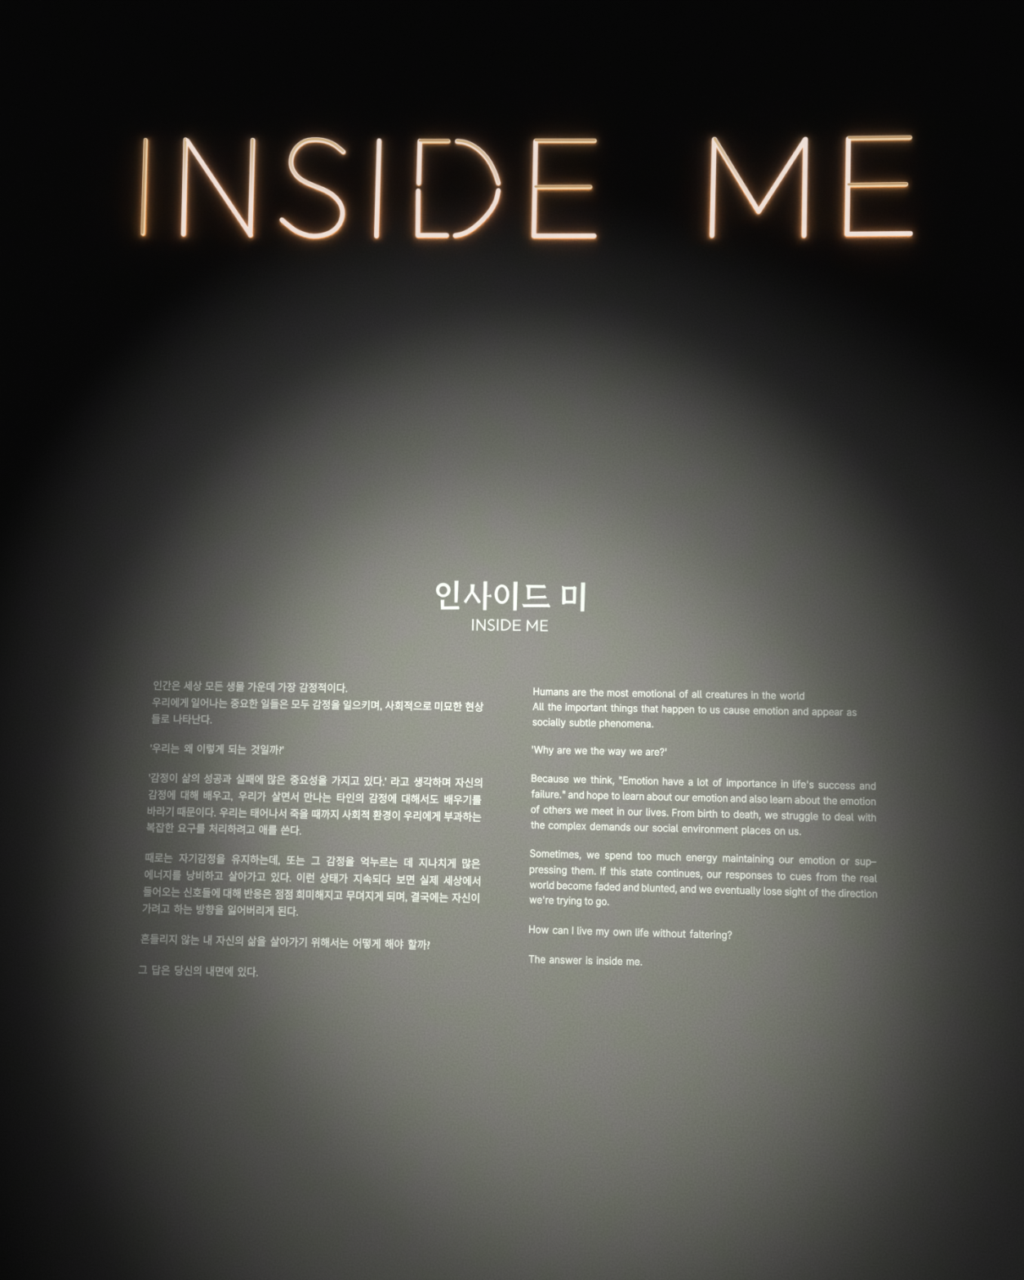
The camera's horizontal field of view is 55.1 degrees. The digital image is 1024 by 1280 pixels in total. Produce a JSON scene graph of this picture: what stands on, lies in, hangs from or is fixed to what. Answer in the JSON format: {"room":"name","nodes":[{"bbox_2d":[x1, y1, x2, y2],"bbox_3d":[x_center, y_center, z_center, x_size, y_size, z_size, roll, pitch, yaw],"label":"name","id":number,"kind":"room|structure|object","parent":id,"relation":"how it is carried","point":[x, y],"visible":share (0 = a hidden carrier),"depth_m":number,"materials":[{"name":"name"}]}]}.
{"room":"museum","nodes":[
{"label":"museum","id":0,"kind":"room"},
{"bbox_2d":[0,0,1023,1279],"bbox_3d":[0.064,-0.174,1.791,8.000,3.600,0.150,1,-4,2],"label":"wall","id":1,"kind":"structure","parent":0,"point":[765,456],"depth_m":1.71,"materials":[{"name":"grey paint"}]},
{"bbox_2d":[140,137,147,235],"bbox_3d":[-0.668,-0.824,1.783,0.010,0.183,0.005,1,-4,2],"label":"neon letter","id":2,"kind":"object","parent":1,"relation":"attached to","point":[145,140],"visible":1,"depth_m":1.78,"materials":[{"name":"orange"}]},
{"bbox_2d":[138,964,257,977],"bbox_3d":[-0.538,0.567,1.683,0.207,0.018,0.001,1,-4,2],"label":"paragraph","id":3,"kind":"object","parent":1,"relation":"attached to","point":[175,966],"visible":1,"depth_m":1.68,"materials":[{"name":"white paint"}]},
{"bbox_2d":[150,743,283,755],"bbox_3d":[-0.514,0.190,1.709,0.234,0.018,0.001,1,-4,2],"label":"paragraph","id":4,"kind":"object","parent":1,"relation":"attached to","point":[185,745],"visible":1,"depth_m":1.71,"materials":[{"name":"white paint"}]},
{"bbox_2d":[181,137,255,237],"bbox_3d":[-0.533,-0.820,1.778,0.134,0.187,0.005,1,-4,2],"label":"neon letter","id":5,"kind":"object","parent":1,"relation":"attached to","point":[248,230],"visible":1,"depth_m":1.78,"materials":[{"name":"orange"}]},
{"bbox_2d":[140,933,429,950],"bbox_3d":[-0.390,0.517,1.681,0.499,0.019,0.001,1,-4,2],"label":"paragraph","id":6,"kind":"object","parent":1,"relation":"attached to","point":[144,935],"visible":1,"depth_m":1.68,"materials":[{"name":"white paint"}]},
{"bbox_2d":[142,853,479,916],"bbox_3d":[-0.346,0.423,1.687,0.583,0.106,0.001,1,-4,2],"label":"paragraph","id":7,"kind":"object","parent":1,"relation":"attached to","point":[206,893],"visible":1,"depth_m":1.69,"materials":[{"name":"white paint"}]},
{"bbox_2d":[280,137,345,238],"bbox_3d":[-0.359,-0.817,1.772,0.118,0.188,0.005,1,-4,2],"label":"neon letter","id":8,"kind":"object","parent":1,"relation":"attached to","point":[307,140],"visible":1,"depth_m":1.77,"materials":[{"name":"orange"}]},
{"bbox_2d":[146,773,481,835],"bbox_3d":[-0.343,0.286,1.696,0.582,0.105,0.001,1,-4,2],"label":"paragraph","id":9,"kind":"object","parent":1,"relation":"attached to","point":[217,779],"visible":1,"depth_m":1.70,"materials":[{"name":"white paint"}]},
{"bbox_2d":[151,680,483,724],"bbox_3d":[-0.339,0.113,1.708,0.581,0.076,0.001,1,-4,2],"label":"paragraph","id":10,"kind":"object","parent":1,"relation":"attached to","point":[335,704],"visible":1,"depth_m":1.71,"materials":[{"name":"white paint"}]},
{"bbox_2d":[373,138,381,238],"bbox_3d":[-0.242,-0.814,1.768,0.008,0.186,0.005,1,-4,2],"label":"neon letter","id":11,"kind":"object","parent":1,"relation":"attached to","point":[379,140],"visible":1,"depth_m":1.77,"materials":[{"name":"orange"}]},
{"bbox_2d":[415,138,500,238],"bbox_3d":[-0.097,-0.812,1.763,0.152,0.184,0.005,1,-4,2],"label":"neon letter","id":12,"kind":"object","parent":1,"relation":"attached to","point":[420,142],"visible":1,"depth_m":1.76,"materials":[{"name":"orange"}]},
{"bbox_2d":[471,618,547,631],"bbox_3d":[-0.003,-0.026,1.707,0.132,0.021,0.001,1,-4,2],"label":"subtitle","id":13,"kind":"object","parent":1,"relation":"attached to","point":[477,620],"visible":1,"depth_m":1.71,"materials":[{"name":"white paint"}]},
{"bbox_2d":[435,580,585,611],"bbox_3d":[-0.003,-0.077,1.710,0.260,0.051,0.001,1,-4,2],"label":"heading","id":14,"kind":"object","parent":1,"relation":"attached to","point":[485,583],"visible":1,"depth_m":1.71,"materials":[{"name":"white paint"}]},
{"bbox_2d":[531,138,596,238],"bbox_3d":[0.094,-0.808,1.757,0.116,0.184,0.005,1,-4,2],"label":"neon letter","id":15,"kind":"object","parent":1,"relation":"attached to","point":[535,187],"visible":1,"depth_m":1.75,"materials":[{"name":"orange"}]},
{"bbox_2d":[528,955,641,965],"bbox_3d":[0.124,0.543,1.662,0.192,0.014,0.001,1,-4,2],"label":"paragraph","id":16,"kind":"object","parent":1,"relation":"attached to","point":[535,957],"visible":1,"depth_m":1.66,"materials":[{"name":"white paint"}]},
{"bbox_2d":[532,746,666,756],"bbox_3d":[0.150,0.192,1.686,0.231,0.017,0.001,1,-4,2],"label":"paragraph","id":17,"kind":"object","parent":1,"relation":"attached to","point":[591,748],"visible":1,"depth_m":1.69,"materials":[{"name":"white paint"}]},
{"bbox_2d":[528,924,731,941],"bbox_3d":[0.200,0.497,1.663,0.342,0.018,0.001,1,-4,2],"label":"paragraph","id":18,"kind":"object","parent":1,"relation":"attached to","point":[564,929],"visible":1,"depth_m":1.66,"materials":[{"name":"white paint"}]},
{"bbox_2d":[532,687,856,728],"bbox_3d":[0.312,0.121,1.686,0.553,0.070,0.001,1,-4,2],"label":"paragraph","id":19,"kind":"object","parent":1,"relation":"attached to","point":[534,691],"visible":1,"depth_m":1.69,"materials":[{"name":"white paint"}]},
{"bbox_2d":[528,848,876,906],"bbox_3d":[0.323,0.410,1.665,0.586,0.095,0.001,1,-4,2],"label":"paragraph","id":20,"kind":"object","parent":1,"relation":"attached to","point":[556,852],"visible":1,"depth_m":1.67,"materials":[{"name":"white paint"}]},
{"bbox_2d":[530,774,875,835],"bbox_3d":[0.325,0.284,1.674,0.585,0.097,0.001,1,-4,2],"label":"paragraph","id":21,"kind":"object","parent":1,"relation":"attached to","point":[620,777],"visible":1,"depth_m":1.67,"materials":[{"name":"white paint"}]},
{"bbox_2d":[709,137,807,238],"bbox_3d":[0.439,-0.805,1.745,0.173,0.186,0.005,1,-4,2],"label":"neon letter","id":22,"kind":"object","parent":1,"relation":"attached to","point":[715,144],"visible":1,"depth_m":1.74,"materials":[{"name":"orange"}]},
{"bbox_2d":[844,135,912,236],"bbox_3d":[0.649,-0.804,1.738,0.119,0.184,0.005,1,-4,2],"label":"neon letter","id":23,"kind":"object","parent":1,"relation":"attached to","point":[847,184],"visible":1,"depth_m":1.74,"materials":[{"name":"orange"}]}
]}

